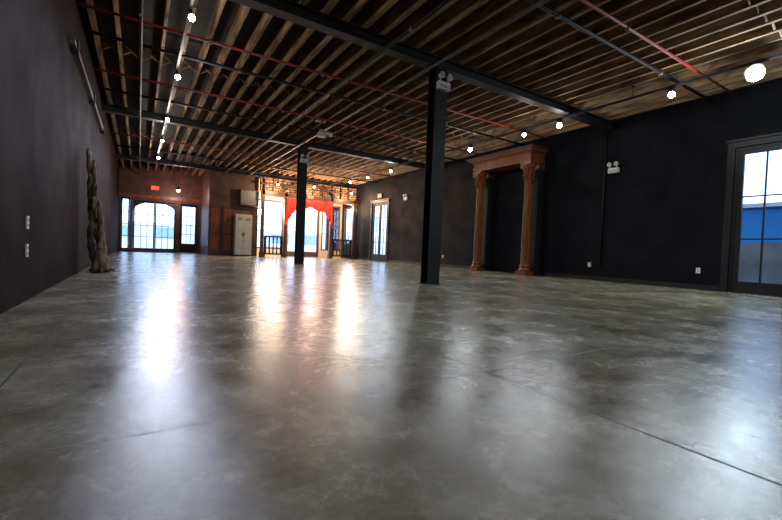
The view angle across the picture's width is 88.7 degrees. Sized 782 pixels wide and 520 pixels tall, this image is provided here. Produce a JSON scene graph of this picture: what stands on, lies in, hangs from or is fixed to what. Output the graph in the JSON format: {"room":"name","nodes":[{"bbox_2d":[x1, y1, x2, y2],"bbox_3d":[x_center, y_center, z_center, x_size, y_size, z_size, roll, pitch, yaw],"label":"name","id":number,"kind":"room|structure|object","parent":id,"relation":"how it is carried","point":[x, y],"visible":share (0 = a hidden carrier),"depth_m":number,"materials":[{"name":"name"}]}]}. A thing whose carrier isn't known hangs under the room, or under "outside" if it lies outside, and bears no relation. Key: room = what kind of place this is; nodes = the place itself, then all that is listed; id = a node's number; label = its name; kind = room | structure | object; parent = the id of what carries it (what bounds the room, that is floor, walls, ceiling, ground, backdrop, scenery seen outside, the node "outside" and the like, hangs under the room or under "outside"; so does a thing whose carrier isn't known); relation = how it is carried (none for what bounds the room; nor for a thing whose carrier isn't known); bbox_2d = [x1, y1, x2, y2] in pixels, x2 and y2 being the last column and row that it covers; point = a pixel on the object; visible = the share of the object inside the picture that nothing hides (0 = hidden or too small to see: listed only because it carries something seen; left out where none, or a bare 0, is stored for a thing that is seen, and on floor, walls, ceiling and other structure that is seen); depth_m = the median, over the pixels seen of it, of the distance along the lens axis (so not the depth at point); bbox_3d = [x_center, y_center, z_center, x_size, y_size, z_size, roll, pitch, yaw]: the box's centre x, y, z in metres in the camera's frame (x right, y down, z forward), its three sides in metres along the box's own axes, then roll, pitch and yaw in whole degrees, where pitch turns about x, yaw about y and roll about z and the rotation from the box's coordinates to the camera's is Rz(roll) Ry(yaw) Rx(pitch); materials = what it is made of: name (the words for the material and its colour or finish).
{"room":"entertainment venue","nodes":[
{"label":"entertainment venue","id":0,"kind":"room"},
{"bbox_2d":[0,0,119,306],"bbox_3d":[-5.562,-2.001,7.042,0.200,4.400,30.000,1,2,-32],"label":"wall","id":1,"kind":"structure","parent":0,"point":[48,123],"depth_m":4.39,"materials":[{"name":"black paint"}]},
{"bbox_2d":[25,244,28,256],"bbox_3d":[-3.370,-0.088,3.704,0.017,0.120,0.080,1,2,-32],"label":"wall outlet","id":2,"kind":"object","parent":1,"relation":"attached to","point":[26,245],"visible":1,"depth_m":3.68,"materials":[{"name":"white plastic"}]},
{"bbox_2d":[25,216,28,228],"bbox_3d":[-3.360,-0.347,3.697,0.017,0.120,0.080,1,2,-32],"label":"wall outlet","id":3,"kind":"object","parent":1,"relation":"attached to","point":[27,217],"visible":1,"depth_m":3.67,"materials":[{"name":"white plastic"}]},
{"bbox_2d":[0,250,117,313],"bbox_3d":[-5.558,0.174,7.153,0.015,0.050,30.000,1,2,-32],"label":"baseboard","id":4,"kind":"structure","parent":1,"relation":"attached to","point":[10,305],"depth_m":4.05,"materials":[{"name":"black paint"}]},
{"bbox_2d":[69,37,104,133],"bbox_3d":[-5.926,-3.179,7.936,0.090,0.200,5.600,1,2,-32],"label":"pipe","id":5,"kind":"object","parent":1,"relation":"attached to","point":[74,44],"visible":0.98,"depth_m":6.80,"materials":[{"name":"black metal"}]},
{"bbox_2d":[118,162,328,252],"bbox_3d":[-8.739,-2.524,22.881,11.330,4.400,0.200,1,2,-32],"label":"wall","id":6,"kind":"structure","parent":0,"point":[130,180],"depth_m":20.70,"materials":[{"name":"brown paint"}]},
{"bbox_2d":[120,197,129,248],"bbox_3d":[-13.302,-1.835,19.992,0.394,2.594,0.105,1,2,-32],"label":"window","id":7,"kind":"structure","parent":6,"relation":"in","point":[122,198],"depth_m":19.95,"materials":[{"name":"paint"}]},
{"bbox_2d":[132,200,176,250],"bbox_3d":[-12.227,-1.758,20.675,1.944,2.494,0.105,1,2,-32],"label":"door","id":8,"kind":"structure","parent":6,"relation":"in","point":[135,202],"depth_m":20.63,"materials":[{"name":"paint"}]},
{"bbox_2d":[150,185,159,190],"bbox_3d":[-12.123,-3.703,20.539,0.400,0.240,0.045,1,2,-32],"label":"exit sign","id":9,"kind":"object","parent":6,"relation":"attached to","point":[153,187],"visible":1,"depth_m":20.53,"materials":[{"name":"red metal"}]},
{"bbox_2d":[119,191,200,202],"bbox_3d":[-11.879,-3.252,20.715,3.680,0.210,0.050,1,2,-32],"label":"trim","id":10,"kind":"structure","parent":6,"relation":"attached to","point":[131,194],"depth_m":20.64,"materials":[{"name":"brown wood"}]},
{"bbox_2d":[179,204,197,252],"bbox_3d":[-10.890,-1.675,21.486,0.874,2.594,0.165,1,2,-32],"label":"door","id":11,"kind":"structure","parent":6,"relation":"in","point":[183,248],"depth_m":21.49,"materials":[{"name":"paint"}]},
{"bbox_2d":[199,163,258,255],"bbox_3d":[-8.565,-2.471,21.040,2.300,4.400,3.100,1,2,-32],"label":"wall","id":12,"kind":"structure","parent":0,"point":[218,188],"depth_m":19.76,"materials":[{"name":"brown paint"}]},
{"bbox_2d":[208,205,232,255],"bbox_3d":[-8.262,-1.418,19.415,1.120,2.400,0.060,1,2,-32],"label":"door","id":13,"kind":"structure","parent":12,"relation":"attached to","point":[214,211],"depth_m":19.39,"materials":[{"name":"brown wood"}]},
{"bbox_2d":[239,189,258,206],"bbox_3d":[-7.082,-3.085,19.934,0.900,0.800,0.300,1,2,-32],"label":"electrical box","id":14,"kind":"object","parent":12,"relation":"attached to","point":[250,198],"visible":1,"depth_m":19.79,"materials":[{"name":"grey metal"}]},
{"bbox_2d":[257,179,342,257],"bbox_3d":[-5.293,-2.389,23.020,5.350,4.400,0.150,1,2,-32],"label":"wall","id":15,"kind":"structure","parent":0,"point":[320,253],"depth_m":23.67,"materials":[{"name":"beige paint"}]},
{"bbox_2d":[257,199,283,248],"bbox_3d":[-6.741,-1.974,22.113,1.544,2.694,0.105,1,2,-32],"label":"window","id":16,"kind":"structure","parent":15,"relation":"in","point":[282,202],"depth_m":22.28,"materials":[{"name":"brown wood"}]},
{"bbox_2d":[286,211,319,256],"bbox_3d":[-5.106,-1.734,23.121,1.994,3.094,0.165,1,2,-32],"label":"door","id":17,"kind":"structure","parent":15,"relation":"in","point":[289,253],"depth_m":23.52,"materials":[{"name":"brown wood"}]},
{"bbox_2d":[321,206,340,250],"bbox_3d":[-3.643,-1.899,24.071,1.174,2.694,0.105,1,2,-32],"label":"window","id":18,"kind":"structure","parent":15,"relation":"in","point":[333,206],"depth_m":24.24,"materials":[{"name":"brown wood"}]},
{"bbox_2d":[260,171,355,200],"bbox_3d":[-4.307,-3.964,21.521,5.350,1.100,0.200,1,2,-32],"label":"brick wall header","id":19,"kind":"structure","parent":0,"point":[262,179],"depth_m":21.33,"materials":[{"name":"brown brick"}]},
{"bbox_2d":[314,116,332,137],"bbox_3d":[-1.870,-3.648,11.060,0.506,0.486,0.264,1,2,-32],"label":"pendant light","id":20,"kind":"object","parent":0,"point":[321,134],"depth_m":10.99,"materials":[{"name":"grey metal"}]},
{"bbox_2d":[0,251,781,519],"bbox_3d":[-0.782,0.415,10.178,11.830,0.200,30.500,1,2,-32],"label":"floor","id":21,"kind":"structure","parent":0,"point":[164,340],"depth_m":1.63,"materials":[{"name":"concrete"}]},
{"bbox_2d":[86,148,114,272],"bbox_3d":[-5.153,-0.855,7.076,0.483,2.195,0.388,3,2,22],"label":"trunk","id":22,"kind":"object","parent":21,"relation":"on","point":[99,258],"visible":0.99,"depth_m":7.02,"materials":[{"name":"brown wood"}]},
{"bbox_2d":[233,214,251,255],"bbox_3d":[-7.333,-1.213,19.745,0.790,2.050,0.470,1,2,-32],"label":"tall cabinet","id":23,"kind":"object","parent":21,"relation":"on","point":[242,226],"visible":0.99,"depth_m":19.56,"materials":[{"name":"beige metal"}]},
{"bbox_2d":[263,235,282,256],"bbox_3d":[-5.998,-0.689,20.335,0.940,1.080,0.104,1,2,-32],"label":"balustrade","id":24,"kind":"object","parent":21,"relation":"on","point":[265,236],"visible":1,"depth_m":20.31,"materials":[{"name":"paint"}]},
{"bbox_2d":[293,145,308,263],"bbox_3d":[-3.041,-1.836,13.492,0.340,3.950,0.280,1,2,-32],"label":"steel column","id":25,"kind":"structure","parent":21,"relation":"on","point":[301,167],"depth_m":13.41,"materials":[{"name":"black metal"}]},
{"bbox_2d":[300,154,308,163],"bbox_3d":[-2.880,-3.374,13.298,0.288,0.275,0.125,1,2,-32],"label":"emergency light","id":26,"kind":"object","parent":25,"relation":"attached to","point":[302,160],"visible":1,"depth_m":13.27,"materials":[{"name":"white plastic"}]},
{"bbox_2d":[259,179,357,258],"bbox_3d":[-4.264,-2.067,21.377,5.346,3.920,0.230,1,2,-32],"label":"screen","id":27,"kind":"object","parent":21,"relation":"on","point":[264,193],"visible":0.73,"depth_m":21.09,"materials":[{"name":"brown wood"}]},
{"bbox_2d":[285,198,332,227],"bbox_3d":[-4.273,-2.457,21.138,2.660,1.410,0.091,1,2,-32],"label":"curtain","id":28,"kind":"object","parent":27,"relation":"hanging from","point":[326,207],"visible":0.75,"depth_m":21.25,"materials":[{"name":"fabric"}]},
{"bbox_2d":[307,195,313,199],"bbox_3d":[-4.256,-3.322,21.145,0.400,0.240,0.045,1,2,-32],"label":"exit sign","id":29,"kind":"object","parent":27,"relation":"attached to","point":[311,197],"visible":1,"depth_m":21.13,"materials":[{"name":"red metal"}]},
{"bbox_2d":[332,239,351,258],"bbox_3d":[-2.769,-0.610,22.376,1.180,1.080,0.104,1,2,-32],"label":"balustrade","id":30,"kind":"object","parent":21,"relation":"on","point":[333,240],"visible":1,"depth_m":22.33,"materials":[{"name":"paint"}]},
{"bbox_2d":[0,256,781,485],"bbox_3d":[0.263,0.399,8.470,11.270,0.001,26.000,1,2,-32],"label":"joint","id":31,"kind":"object","parent":21,"relation":"on","point":[31,353],"visible":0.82,"depth_m":1.71,"materials":[{"name":"grey concrete"}]},
{"bbox_2d":[419,66,449,284],"bbox_3d":[0.798,-1.530,7.408,0.340,3.950,0.280,1,2,-32],"label":"steel column","id":32,"kind":"structure","parent":21,"relation":"on","point":[437,99],"depth_m":7.35,"materials":[{"name":"black metal"}]},
{"bbox_2d":[466,144,549,275],"bbox_3d":[3.646,-1.512,13.082,0.816,3.860,2.790,1,2,-32],"label":"portal","id":33,"kind":"object","parent":21,"relation":"on","point":[529,158],"visible":1,"depth_m":12.30,"materials":[{"name":"brown wood"}]},
{"bbox_2d":[80,0,781,184],"bbox_3d":[-0.662,-3.951,10.034,10.936,0.261,30.000,1,2,-32],"label":"ceiling","id":34,"kind":"structure","parent":0,"point":[537,52],"depth_m":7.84,"materials":[{"name":"brown wood"}]},
{"bbox_2d":[139,0,142,174],"bbox_3d":[-4.695,-3.779,7.499,0.056,0.278,30.000,1,2,-32],"label":"conduit","id":35,"kind":"object","parent":34,"relation":"hanging from","point":[140,1],"visible":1,"depth_m":7.45,"materials":[{"name":"black metal"}]},
{"bbox_2d":[156,0,196,162],"bbox_3d":[-3.119,-3.693,6.190,0.150,0.258,25.500,1,2,-32],"label":"track rail","id":36,"kind":"object","parent":34,"relation":"attached to","point":[177,65],"visible":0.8,"depth_m":7.33,"materials":[{"name":"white metal"}]},
{"bbox_2d":[175,69,179,79],"bbox_3d":[-4.079,-3.537,7.637,0.098,0.198,0.163,1,2,-32],"label":"track spotlight","id":37,"kind":"object","parent":36,"relation":"hanging from","point":[177,76],"visible":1,"depth_m":7.59,"materials":[{"name":"black metal"}]},
{"bbox_2d":[188,6,194,21],"bbox_3d":[-2.800,-3.435,5.609,0.098,0.198,0.163,1,2,-32],"label":"track spotlight","id":38,"kind":"object","parent":36,"relation":"hanging from","point":[191,16],"visible":1,"depth_m":5.57,"materials":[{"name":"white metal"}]},
{"bbox_2d":[116,153,358,188],"bbox_3d":[-6.586,-4.200,19.539,11.330,0.188,0.200,1,2,-32],"label":"steel beam","id":39,"kind":"structure","parent":34,"relation":"attached to","point":[118,155],"depth_m":18.67,"materials":[{"name":"black metal"}]},
{"bbox_2d":[114,144,376,182],"bbox_3d":[-5.518,-4.165,17.848,11.290,0.088,0.078,1,2,-32],"label":"conduit","id":40,"kind":"object","parent":34,"relation":"attached to","point":[189,155],"visible":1,"depth_m":16.79,"materials":[{"name":"metal"}]},
{"bbox_2d":[110,132,399,177],"bbox_3d":[-4.346,-4.052,15.989,11.290,0.128,0.057,1,2,-32],"label":"pipe","id":41,"kind":"object","parent":34,"relation":"attached to","point":[174,142],"visible":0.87,"depth_m":15.05,"materials":[{"name":"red metal"}]},
{"bbox_2d":[102,103,424,168],"bbox_3d":[-2.801,-3.899,13.540,11.330,0.188,0.200,1,2,-32],"label":"steel beam","id":42,"kind":"object","parent":34,"relation":"attached to","point":[108,108],"visible":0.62,"depth_m":12.40,"materials":[{"name":"black metal"}]},
{"bbox_2d":[99,86,463,161],"bbox_3d":[-2.000,-3.885,12.271,11.290,0.088,0.078,1,2,-32],"label":"conduit","id":43,"kind":"object","parent":34,"relation":"attached to","point":[100,87],"visible":0.97,"depth_m":11.02,"materials":[{"name":"metal"}]},
{"bbox_2d":[93,67,483,155],"bbox_3d":[-1.254,-3.795,11.089,11.290,0.148,0.057,1,2,-32],"label":"pipe","id":44,"kind":"object","parent":34,"relation":"attached to","point":[193,90],"visible":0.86,"depth_m":9.77,"materials":[{"name":"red metal"}]},
{"bbox_2d":[83,28,525,145],"bbox_3d":[-0.400,-3.757,9.736,11.290,0.088,0.078,1,2,-32],"label":"conduit","id":45,"kind":"object","parent":34,"relation":"attached to","point":[239,70],"visible":0.93,"depth_m":8.29,"materials":[{"name":"metal"}]},
{"bbox_2d":[75,1,555,140],"bbox_3d":[0.132,-3.695,8.891,11.290,0.128,0.057,1,2,-32],"label":"pipe","id":46,"kind":"object","parent":34,"relation":"attached to","point":[210,41],"visible":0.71,"depth_m":7.36,"materials":[{"name":"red metal"}]},
{"bbox_2d":[223,0,451,173],"bbox_3d":[-0.889,-3.634,7.836,0.076,0.278,26.500,1,2,-32],"label":"pipe","id":47,"kind":"object","parent":34,"relation":"attached to","point":[442,4],"visible":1,"depth_m":7.06,"materials":[{"name":"black metal"}]},
{"bbox_2d":[248,0,548,175],"bbox_3d":[0.107,-3.608,8.170,0.071,0.268,26.000,1,2,-32],"label":"conduit","id":48,"kind":"object","parent":34,"relation":"attached to","point":[540,2],"visible":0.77,"depth_m":7.03,"materials":[{"name":"black metal"}]},
{"bbox_2d":[230,0,616,131],"bbox_3d":[1.037,-3.592,7.456,11.330,0.188,0.200,1,2,-32],"label":"steel beam","id":49,"kind":"object","parent":34,"relation":"attached to","point":[288,10],"visible":0.85,"depth_m":6.92,"materials":[{"name":"black metal"}]},
{"bbox_2d":[436,71,452,91],"bbox_3d":[0.964,-3.217,7.210,0.288,0.275,0.125,1,2,-32],"label":"emergency light","id":50,"kind":"object","parent":49,"relation":"attached to","point":[441,85],"visible":1,"depth_m":7.19,"materials":[{"name":"white plastic"}]},
{"bbox_2d":[329,53,781,185],"bbox_3d":[3.524,-3.531,10.389,0.070,0.258,25.500,1,2,-32],"label":"track rail","id":51,"kind":"object","parent":34,"relation":"attached to","point":[780,54],"visible":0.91,"depth_m":8.43,"materials":[{"name":"black metal"}]},
{"bbox_2d":[557,119,562,127],"bbox_3d":[4.015,-3.249,9.532,0.160,0.219,0.156,1,2,-32],"label":"track spotlight","id":52,"kind":"object","parent":51,"relation":"hanging from","point":[559,124],"visible":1,"depth_m":9.49,"materials":[{"name":"black metal"}]},
{"bbox_2d":[667,87,674,97],"bbox_3d":[5.279,-3.152,7.532,0.151,0.212,0.150,1,2,-32],"label":"track spotlight","id":53,"kind":"object","parent":51,"relation":"hanging from","point":[671,93],"visible":1,"depth_m":7.50,"materials":[{"name":"black metal"}]},
{"bbox_2d":[744,63,764,80],"bbox_3d":[5.906,-3.055,6.492,0.263,0.305,0.264,1,2,-32],"label":"track spotlight","id":54,"kind":"object","parent":51,"relation":"hanging from","point":[756,71],"visible":1,"depth_m":6.42,"materials":[{"name":"black metal"}]},
{"bbox_2d":[526,0,713,102],"bbox_3d":[2.185,-3.551,5.638,11.290,0.088,0.078,1,2,-32],"label":"conduit","id":55,"kind":"object","parent":34,"relation":"attached to","point":[558,15],"visible":1,"depth_m":6.52,"materials":[{"name":"metal"}]},
{"bbox_2d":[580,0,739,97],"bbox_3d":[2.424,-3.512,5.258,11.290,0.128,0.057,1,2,-32],"label":"pipe","id":56,"kind":"object","parent":34,"relation":"attached to","point":[627,27],"visible":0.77,"depth_m":6.30,"materials":[{"name":"red metal"}]},
{"bbox_2d":[332,78,781,289],"bbox_3d":[4.183,-1.764,13.201,0.200,4.400,30.000,1,2,-32],"label":"wall","id":57,"kind":"structure","parent":0,"point":[663,211],"depth_m":10.36,"materials":[{"name":"black paint"}]},
{"bbox_2d":[343,207,352,243],"bbox_3d":[-2.470,-2.017,23.666,0.105,2.144,1.294,1,2,-32],"label":"window","id":58,"kind":"structure","parent":57,"relation":"in","point":[345,209],"depth_m":24.12,"materials":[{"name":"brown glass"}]},
{"bbox_2d":[370,202,387,261],"bbox_3d":[-0.594,-1.440,20.618,0.165,2.994,1.594,1,2,-32],"label":"door","id":59,"kind":"structure","parent":57,"relation":"in","point":[374,257],"depth_m":20.63,"materials":[{"name":"paint"}]},
{"bbox_2d":[356,257,718,290],"bbox_3d":[5.004,0.457,11.612,0.018,0.110,26.250,1,2,-32],"label":"baseboard","id":60,"kind":"structure","parent":57,"relation":"attached to","point":[619,280],"depth_m":10.27,"materials":[{"name":"black wood"}]},
{"bbox_2d":[369,132,781,291],"bbox_3d":[3.510,-1.195,14.000,0.060,3.170,17.480,1,2,-32],"label":"trim","id":61,"kind":"structure","parent":57,"relation":"attached to","point":[773,137],"depth_m":8.37,"materials":[{"name":"paint"}]},
{"bbox_2d":[599,131,607,264],"bbox_3d":[5.653,-1.726,10.639,0.039,3.730,0.040,1,2,-32],"label":"conduit","id":62,"kind":"object","parent":57,"relation":"attached to","point":[606,131],"visible":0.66,"depth_m":10.63,"materials":[{"name":"black metal"}]},
{"bbox_2d":[607,161,619,173],"bbox_3d":[5.780,-2.403,10.390,0.125,0.275,0.288,1,2,-32],"label":"emergency light","id":63,"kind":"object","parent":57,"relation":"attached to","point":[616,169],"visible":1,"depth_m":10.35,"materials":[{"name":"white plastic"}]},
{"bbox_2d":[727,142,781,296],"bbox_3d":[7.637,-0.783,7.571,0.165,2.994,1.874,1,2,-32],"label":"door","id":64,"kind":"structure","parent":57,"relation":"in","point":[735,286],"depth_m":8.23,"materials":[{"name":"paint"}]},
{"label":"outside","id":65,"kind":"structure","parent":0,"visible":0},
{"bbox_3d":[-4.180,0.221,16.901,41.000,0.180,57.000,1,2,-32],"label":"ground","id":66,"kind":"structure","parent":65,"visible":0},
{"bbox_2d":[122,220,385,254],"bbox_3d":[-15.191,-1.787,33.463,34.000,2.120,1.100,1,2,-32],"label":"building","id":67,"kind":"structure","parent":66,"relation":"on","point":[310,237],"depth_m":31.99,"materials":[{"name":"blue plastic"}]},
{"bbox_2d":[738,202,781,283],"bbox_3d":[11.523,-0.119,6.672,0.300,2.270,15.000,1,2,-32],"label":"wall","id":68,"kind":"structure","parent":66,"relation":"on","point":[752,214],"depth_m":10.04,"materials":[{"name":"blue paint"}]}
]}

